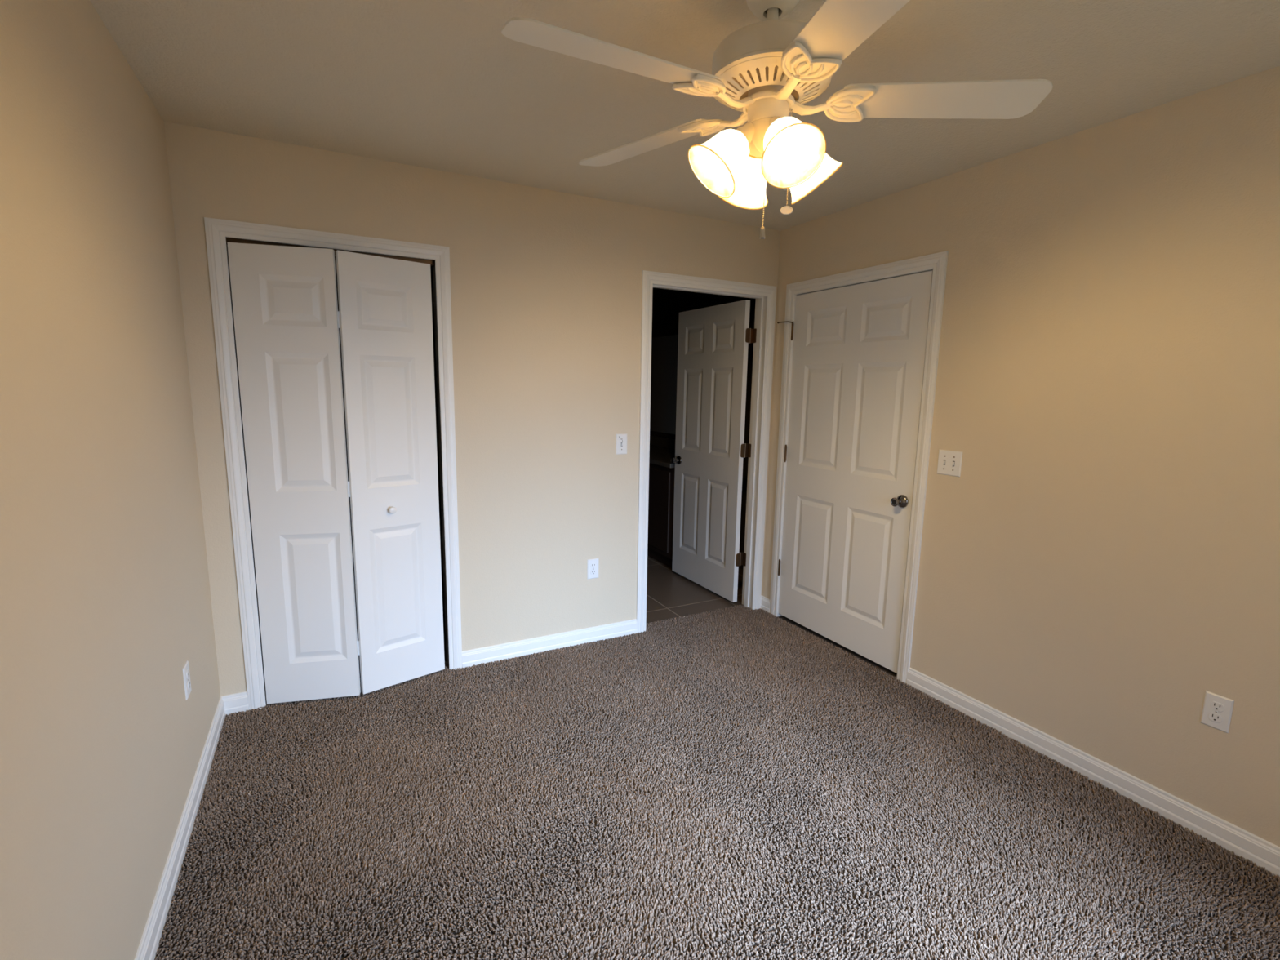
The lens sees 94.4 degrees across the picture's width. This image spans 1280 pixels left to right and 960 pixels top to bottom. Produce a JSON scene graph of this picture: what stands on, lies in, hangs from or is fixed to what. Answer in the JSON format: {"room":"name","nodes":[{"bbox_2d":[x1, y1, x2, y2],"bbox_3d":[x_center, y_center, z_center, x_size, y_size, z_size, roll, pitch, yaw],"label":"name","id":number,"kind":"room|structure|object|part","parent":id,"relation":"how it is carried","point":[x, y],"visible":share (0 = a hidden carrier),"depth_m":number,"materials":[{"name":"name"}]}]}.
{"room":"empty bedroom","nodes":[
{"label":"empty bedroom","id":0,"kind":"room"},
{"bbox_2d":[0,0,220,959],"bbox_3d":[-1.071,0.114,0.903,0.115,2.472,3.460,-4,10,-28],"label":"wall","id":1,"kind":"structure","parent":0,"point":[105,602],"depth_m":1.33,"materials":[{"name":"beige paint"}]},
{"bbox_2d":[134,696,226,959],"bbox_3d":[-1.033,1.250,1.110,0.014,0.103,3.460,-4,10,-28],"label":"baseboard","id":2,"kind":"structure","parent":1,"relation":"attached to","point":[156,922],"depth_m":1.79,"materials":[{"name":"white paint"}]},
{"bbox_2d":[182,660,191,700],"bbox_3d":[-1.568,0.693,2.056,0.008,0.114,0.070,-4,10,-28],"label":"wall outlet","id":3,"kind":"object","parent":1,"relation":"attached to","point":[186,674],"visible":1,"depth_m":2.04,"materials":[{"name":"white plastic"}]},
{"bbox_2d":[186,669,189,679],"bbox_3d":[-1.565,0.674,2.054,0.003,0.028,0.034,-4,10,-28],"label":"receptacle","id":4,"kind":"object","parent":3,"relation":"attached to","point":[188,670],"depth_m":2.05,"materials":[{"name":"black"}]},
{"bbox_2d":[187,680,191,689],"bbox_3d":[-1.566,0.712,2.060,0.003,0.028,0.034,-4,10,-28],"label":"receptacle","id":5,"kind":"object","parent":3,"relation":"attached to","point":[188,681],"depth_m":2.06,"materials":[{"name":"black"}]},
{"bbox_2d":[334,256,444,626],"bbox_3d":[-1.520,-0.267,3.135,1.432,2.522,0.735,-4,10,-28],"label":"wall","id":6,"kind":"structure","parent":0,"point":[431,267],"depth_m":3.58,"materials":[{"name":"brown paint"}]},
{"bbox_2d":[164,121,780,696],"bbox_3d":[-0.519,-0.233,3.188,3.247,2.472,0.115,-4,10,-28],"label":"wall","id":7,"kind":"structure","parent":0,"point":[546,284],"depth_m":3.03,"materials":[{"name":"beige paint"}]},
{"bbox_2d":[222,691,248,715],"bbox_3d":[-1.799,1.000,2.634,0.100,0.103,0.014,-4,10,-28],"label":"baseboard","id":8,"kind":"structure","parent":7,"relation":"attached to","point":[237,702],"depth_m":2.63,"materials":[{"name":"white paint"}]},
{"bbox_2d":[204,217,462,711],"bbox_3d":[-1.351,-0.029,2.769,0.936,2.110,0.132,-4,10,-28],"label":"trim","id":9,"kind":"structure","parent":7,"relation":"attached to","point":[219,232],"depth_m":2.60,"materials":[{"name":"white paint"}]},
{"bbox_2d":[226,242,444,703],"bbox_3d":[-1.312,0.013,2.681,0.776,1.991,0.124,-4,10,-28],"label":"door","id":10,"kind":"structure","parent":7,"relation":"in","point":[287,318],"depth_m":2.64,"materials":[{"name":"white paint"}]},
{"bbox_3d":[-1.147,0.138,2.744,0.034,0.034,0.037,-7,12,-41],"label":"knob","id":11,"kind":"part","parent":10,"relation":"part of","materials":[{"name":"white plastic"}]},
{"bbox_2d":[462,618,636,668],"bbox_3d":[-0.474,0.915,3.328,1.025,0.103,0.014,-4,10,-28],"label":"baseboard","id":12,"kind":"structure","parent":7,"relation":"attached to","point":[511,650],"depth_m":3.30,"materials":[{"name":"white paint"}]},
{"bbox_2d":[586,558,598,579],"bbox_3d":[-0.266,0.506,3.374,0.070,0.114,0.008,-4,10,-28],"label":"wall outlet","id":13,"kind":"object","parent":7,"relation":"attached to","point":[592,564],"visible":1,"depth_m":3.37,"materials":[{"name":"white plastic"}]},
{"bbox_2d":[590,569,595,574],"bbox_3d":[-0.266,0.525,3.375,0.034,0.028,0.003,-4,10,-28],"label":"receptacle","id":14,"kind":"object","parent":13,"relation":"attached to","point":[592,571],"depth_m":3.37,"materials":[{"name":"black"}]},
{"bbox_2d":[590,563,595,568],"bbox_3d":[-0.265,0.487,3.369,0.034,0.028,0.003,-4,10,-28],"label":"receptacle","id":15,"kind":"object","parent":13,"relation":"attached to","point":[592,565],"depth_m":3.37,"materials":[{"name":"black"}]},
{"bbox_2d":[615,433,626,454],"bbox_3d":[-0.102,-0.202,3.342,0.070,0.114,0.015,-4,10,-28],"label":"light switch","id":16,"kind":"object","parent":7,"relation":"attached to","point":[620,439],"visible":1,"depth_m":3.34,"materials":[{"name":"white plastic"}]},
{"bbox_2d":[635,270,776,633],"bbox_3d":[0.386,-0.141,3.678,0.940,2.110,0.132,-4,10,-28],"label":"trim","id":17,"kind":"structure","parent":7,"relation":"attached to","point":[765,295],"depth_m":3.69,"materials":[{"name":"white paint"}]},
{"bbox_2d":[89,0,1279,231],"bbox_3d":[0.344,-1.218,1.419,3.247,0.050,3.725,-4,10,-28],"label":"ceiling","id":18,"kind":"structure","parent":0,"point":[438,85],"depth_m":1.85,"materials":[{"name":"white paint"}]},
{"bbox_2d":[501,0,1053,239],"bbox_3d":[0.290,-0.907,1.462,1.248,0.580,1.281,-4,10,-28],"label":"ceiling fan","id":19,"kind":"object","parent":18,"relation":"hanging from","point":[767,70],"visible":1,"depth_m":1.42,"materials":[{"name":"white wood"}]},
{"bbox_3d":[-0.051,-0.922,1.294,0.490,0.006,0.135,-3,22,-27],"label":"fan blade","id":20,"kind":"part","parent":19,"relation":"part of","materials":[{"name":"white wood"}]},
{"bbox_3d":[0.015,-0.993,1.759,0.490,0.006,0.135,9,24,42],"label":"fan blade","id":21,"kind":"part","parent":19,"relation":"part of","materials":[{"name":"white wood"}]},
{"bbox_3d":[0.196,-0.790,1.474,0.152,0.152,0.152,-1,9,-14],"label":"lamp shade","id":22,"kind":"part","parent":19,"relation":"part of","materials":[{"name":"white glass"}]},
{"bbox_3d":[0.250,-0.942,1.552,0.105,0.032,0.033,9,24,42],"label":"blade arm","id":23,"kind":"part","parent":19,"relation":"part of","materials":[{"name":"white metal"}]},
{"bbox_3d":[0.231,-0.925,1.441,0.105,0.032,0.033,-3,22,-27],"label":"blade arm","id":24,"kind":"part","parent":19,"relation":"part of","materials":[{"name":"white metal"}]},
{"bbox_3d":[0.287,-0.812,1.626,0.152,0.152,0.152,-1,9,-14],"label":"lamp shade","id":25,"kind":"part","parent":19,"relation":"part of","materials":[{"name":"white glass"}]},
{"bbox_2d":[736,122,755,145],"bbox_3d":[0.258,-0.857,1.479,0.064,0.065,0.051,-1,9,-14],"label":"socket","id":26,"kind":"object","parent":19,"relation":"attached to","point":[747,131],"depth_m":1.46,"materials":[{"name":"white ceramic"}]},
{"bbox_2d":[748,140,762,157],"bbox_3d":[0.304,-0.868,1.556,0.051,0.065,0.064,-1,9,-14],"label":"socket","id":27,"kind":"object","parent":19,"relation":"attached to","point":[753,153],"depth_m":1.54,"materials":[{"name":"yellow ceramic"}]},
{"bbox_3d":[0.316,-0.639,1.529,0.015,0.029,0.015,7,11,35],"label":"chain pull","id":28,"kind":"part","parent":19,"relation":"part of","materials":[{"name":"silver metal"}]},
{"bbox_3d":[0.318,-0.735,1.514,0.004,0.172,0.003,-4,10,-28],"label":"pull chain","id":29,"kind":"part","parent":19,"relation":"part of","materials":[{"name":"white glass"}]},
{"bbox_3d":[0.322,-0.987,1.475,0.271,0.002,0.271,2,9,6],"label":"plate","id":30,"kind":"part","parent":19,"relation":"part of","materials":[{"name":"beige metal"}]},
{"bbox_2d":[768,115,791,143],"bbox_3d":[0.336,-0.848,1.433,0.051,0.065,0.064,-1,9,-14],"label":"socket","id":31,"kind":"object","parent":19,"relation":"attached to","point":[772,119],"depth_m":1.42,"materials":[{"name":"white glass"}]},
{"bbox_3d":[0.342,-0.812,1.411,0.044,0.053,0.051,-1,9,-14],"label":"light bulb","id":32,"kind":"part","parent":19,"relation":"part of","materials":[{"name":"white glass"}]},
{"bbox_3d":[0.342,-0.915,1.387,0.033,0.032,0.105,11,6,-15],"label":"blade arm","id":33,"kind":"part","parent":19,"relation":"part of","materials":[{"name":"white metal"}]},
{"bbox_3d":[0.377,-0.812,1.497,0.004,0.228,0.003,-4,10,-28],"label":"pull chain","id":34,"kind":"part","parent":19,"relation":"part of","materials":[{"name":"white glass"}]},
{"bbox_3d":[0.350,-0.773,1.383,0.152,0.152,0.152,-1,9,-14],"label":"lamp shade","id":35,"kind":"part","parent":19,"relation":"part of","materials":[{"name":"white glass"}]},
{"bbox_3d":[0.420,-0.927,1.476,0.105,0.032,0.033,1,-3,3],"label":"blade arm","id":36,"kind":"part","parent":19,"relation":"part of","materials":[{"name":"white metal"}]},
{"bbox_3d":[0.442,-0.795,1.536,0.152,0.152,0.152,-1,9,-14],"label":"lamp shade","id":37,"kind":"part","parent":19,"relation":"part of","materials":[{"name":"white glass"}]},
{"bbox_3d":[0.418,-0.880,1.081,0.135,0.006,0.490,11,6,-15],"label":"fan blade","id":38,"kind":"part","parent":19,"relation":"part of","materials":[{"name":"white wood"}]},
{"bbox_3d":[0.738,-0.934,1.460,0.490,0.006,0.135,1,-3,3],"label":"fan blade","id":39,"kind":"part","parent":19,"relation":"part of","materials":[{"name":"white wood"}]},
{"bbox_2d":[649,288,755,569],"bbox_3d":[-0.335,-0.495,4.733,2.170,2.522,2.585,-4,10,-28],"label":"wall","id":40,"kind":"structure","parent":0,"point":[667,304],"depth_m":5.26,"materials":[{"name":"brown paint"}]},
{"bbox_2d":[649,334,678,434],"bbox_3d":[0.392,-0.881,5.507,0.013,0.930,1.400,-4,10,-28],"label":"bathroom mirror","id":41,"kind":"object","parent":40,"relation":"attached to","point":[664,375],"visible":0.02,"depth_m":5.79,"materials":[{"name":"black mirror"}]},
{"bbox_2d":[671,299,756,602],"bbox_3d":[0.474,-0.205,4.225,0.104,1.996,0.825,-4,10,-31],"label":"door","id":42,"kind":"structure","parent":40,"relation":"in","point":[713,341],"depth_m":4.17,"materials":[{"name":"white paint"}]},
{"bbox_3d":[0.272,-0.150,4.528,0.065,0.067,0.067,-4,10,-28],"label":"knob","id":43,"kind":"part","parent":42,"relation":"part of","materials":[{"name":"silver metal"}]},
{"bbox_2d":[155,555,1279,959],"bbox_3d":[-0.143,1.043,2.955,3.552,0.056,6.210,-4,10,-28],"label":"floor","id":44,"kind":"structure","parent":0,"point":[891,673],"depth_m":1.86,"materials":[{"name":"grey carpet"}]},
{"bbox_2d":[647,435,675,568],"bbox_3d":[0.112,0.124,5.524,0.607,0.970,1.640,-4,10,-28],"label":"bathroom vanity","id":45,"kind":"object","parent":44,"relation":"on","point":[661,470],"visible":0.07,"depth_m":4.87,"materials":[{"name":"black wood"}]},
{"bbox_3d":[0.115,0.229,4.947,0.018,0.660,0.500,-4,10,-28],"label":"cabinet door","id":46,"kind":"part","parent":45,"relation":"part of","materials":[{"name":"black wood"}]},
{"bbox_2d":[648,435,675,467],"bbox_3d":[0.120,-0.291,5.459,0.605,0.130,1.640,-4,10,-28],"label":"countertop","id":47,"kind":"structure","parent":45,"relation":"on","point":[662,450],"depth_m":5.51,"materials":[{"name":"grey stone"}]},
{"bbox_2d":[154,604,1279,959],"bbox_3d":[0.268,1.190,1.864,3.016,0.020,3.574,-4,10,-28],"label":"carpet","id":48,"kind":"structure","parent":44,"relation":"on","point":[607,659],"depth_m":2.00,"materials":[{"name":"carpet"}]},
{"bbox_2d":[761,66,1279,846],"bbox_3d":[1.699,-0.065,2.353,0.115,2.472,3.460,-4,10,-28],"label":"wall","id":49,"kind":"structure","parent":0,"point":[1102,557],"depth_m":2.16,"materials":[{"name":"beige paint"}]},
{"bbox_2d":[760,595,769,612],"bbox_3d":[0.838,0.837,3.969,0.014,0.103,0.096,-4,10,-28],"label":"baseboard","id":50,"kind":"structure","parent":49,"relation":"attached to","point":[765,605],"depth_m":3.96,"materials":[{"name":"white paint"}]},
{"bbox_2d":[777,271,933,673],"bbox_3d":[1.097,-0.060,3.361,0.100,2.004,1.020,-4,10,-28],"label":"door","id":51,"kind":"structure","parent":49,"relation":"in","point":[859,352],"depth_m":3.25,"materials":[{"name":"white paint"}]},
{"bbox_3d":[1.293,0.109,2.969,0.065,0.067,0.067,-4,10,-28],"label":"knob","id":52,"kind":"part","parent":51,"relation":"part of","materials":[{"name":"silver metal"}]},
{"bbox_2d":[768,250,948,683],"bbox_3d":[1.176,-0.074,3.335,0.132,2.110,1.062,-4,10,-28],"label":"trim","id":53,"kind":"structure","parent":49,"relation":"attached to","point":[936,263],"depth_m":2.96,"materials":[{"name":"white paint"}]},
{"bbox_2d":[937,449,962,476],"bbox_3d":[1.424,-0.078,2.737,0.015,0.114,0.116,-4,10,-28],"label":"light switch","id":54,"kind":"object","parent":49,"relation":"attached to","point":[949,462],"visible":1,"depth_m":2.73,"materials":[{"name":"white plastic"}]},
{"bbox_2d":[906,667,1279,876],"bbox_3d":[1.892,1.163,1.995,0.014,0.103,2.302,-4,10,-28],"label":"baseboard","id":55,"kind":"structure","parent":49,"relation":"attached to","point":[1247,845],"depth_m":2.21,"materials":[{"name":"white paint"}]},
{"bbox_2d":[1200,690,1234,733],"bbox_3d":[1.894,0.762,1.949,0.008,0.114,0.070,-4,10,-28],"label":"wall outlet","id":56,"kind":"object","parent":49,"relation":"attached to","point":[1217,709],"visible":1,"depth_m":1.95,"materials":[{"name":"white plastic"}]},
{"bbox_2d":[1208,711,1222,723],"bbox_3d":[1.892,0.782,1.951,0.003,0.028,0.034,-4,10,-28],"label":"receptacle","id":57,"kind":"object","parent":56,"relation":"attached to","point":[1213,717],"depth_m":1.95,"materials":[{"name":"white plastic"}]},
{"bbox_2d":[1210,701,1224,711],"bbox_3d":[1.893,0.743,1.945,0.003,0.028,0.034,-4,10,-28],"label":"receptacle","id":58,"kind":"object","parent":56,"relation":"attached to","point":[1215,706],"depth_m":1.94,"materials":[{"name":"white plastic"}]}
]}

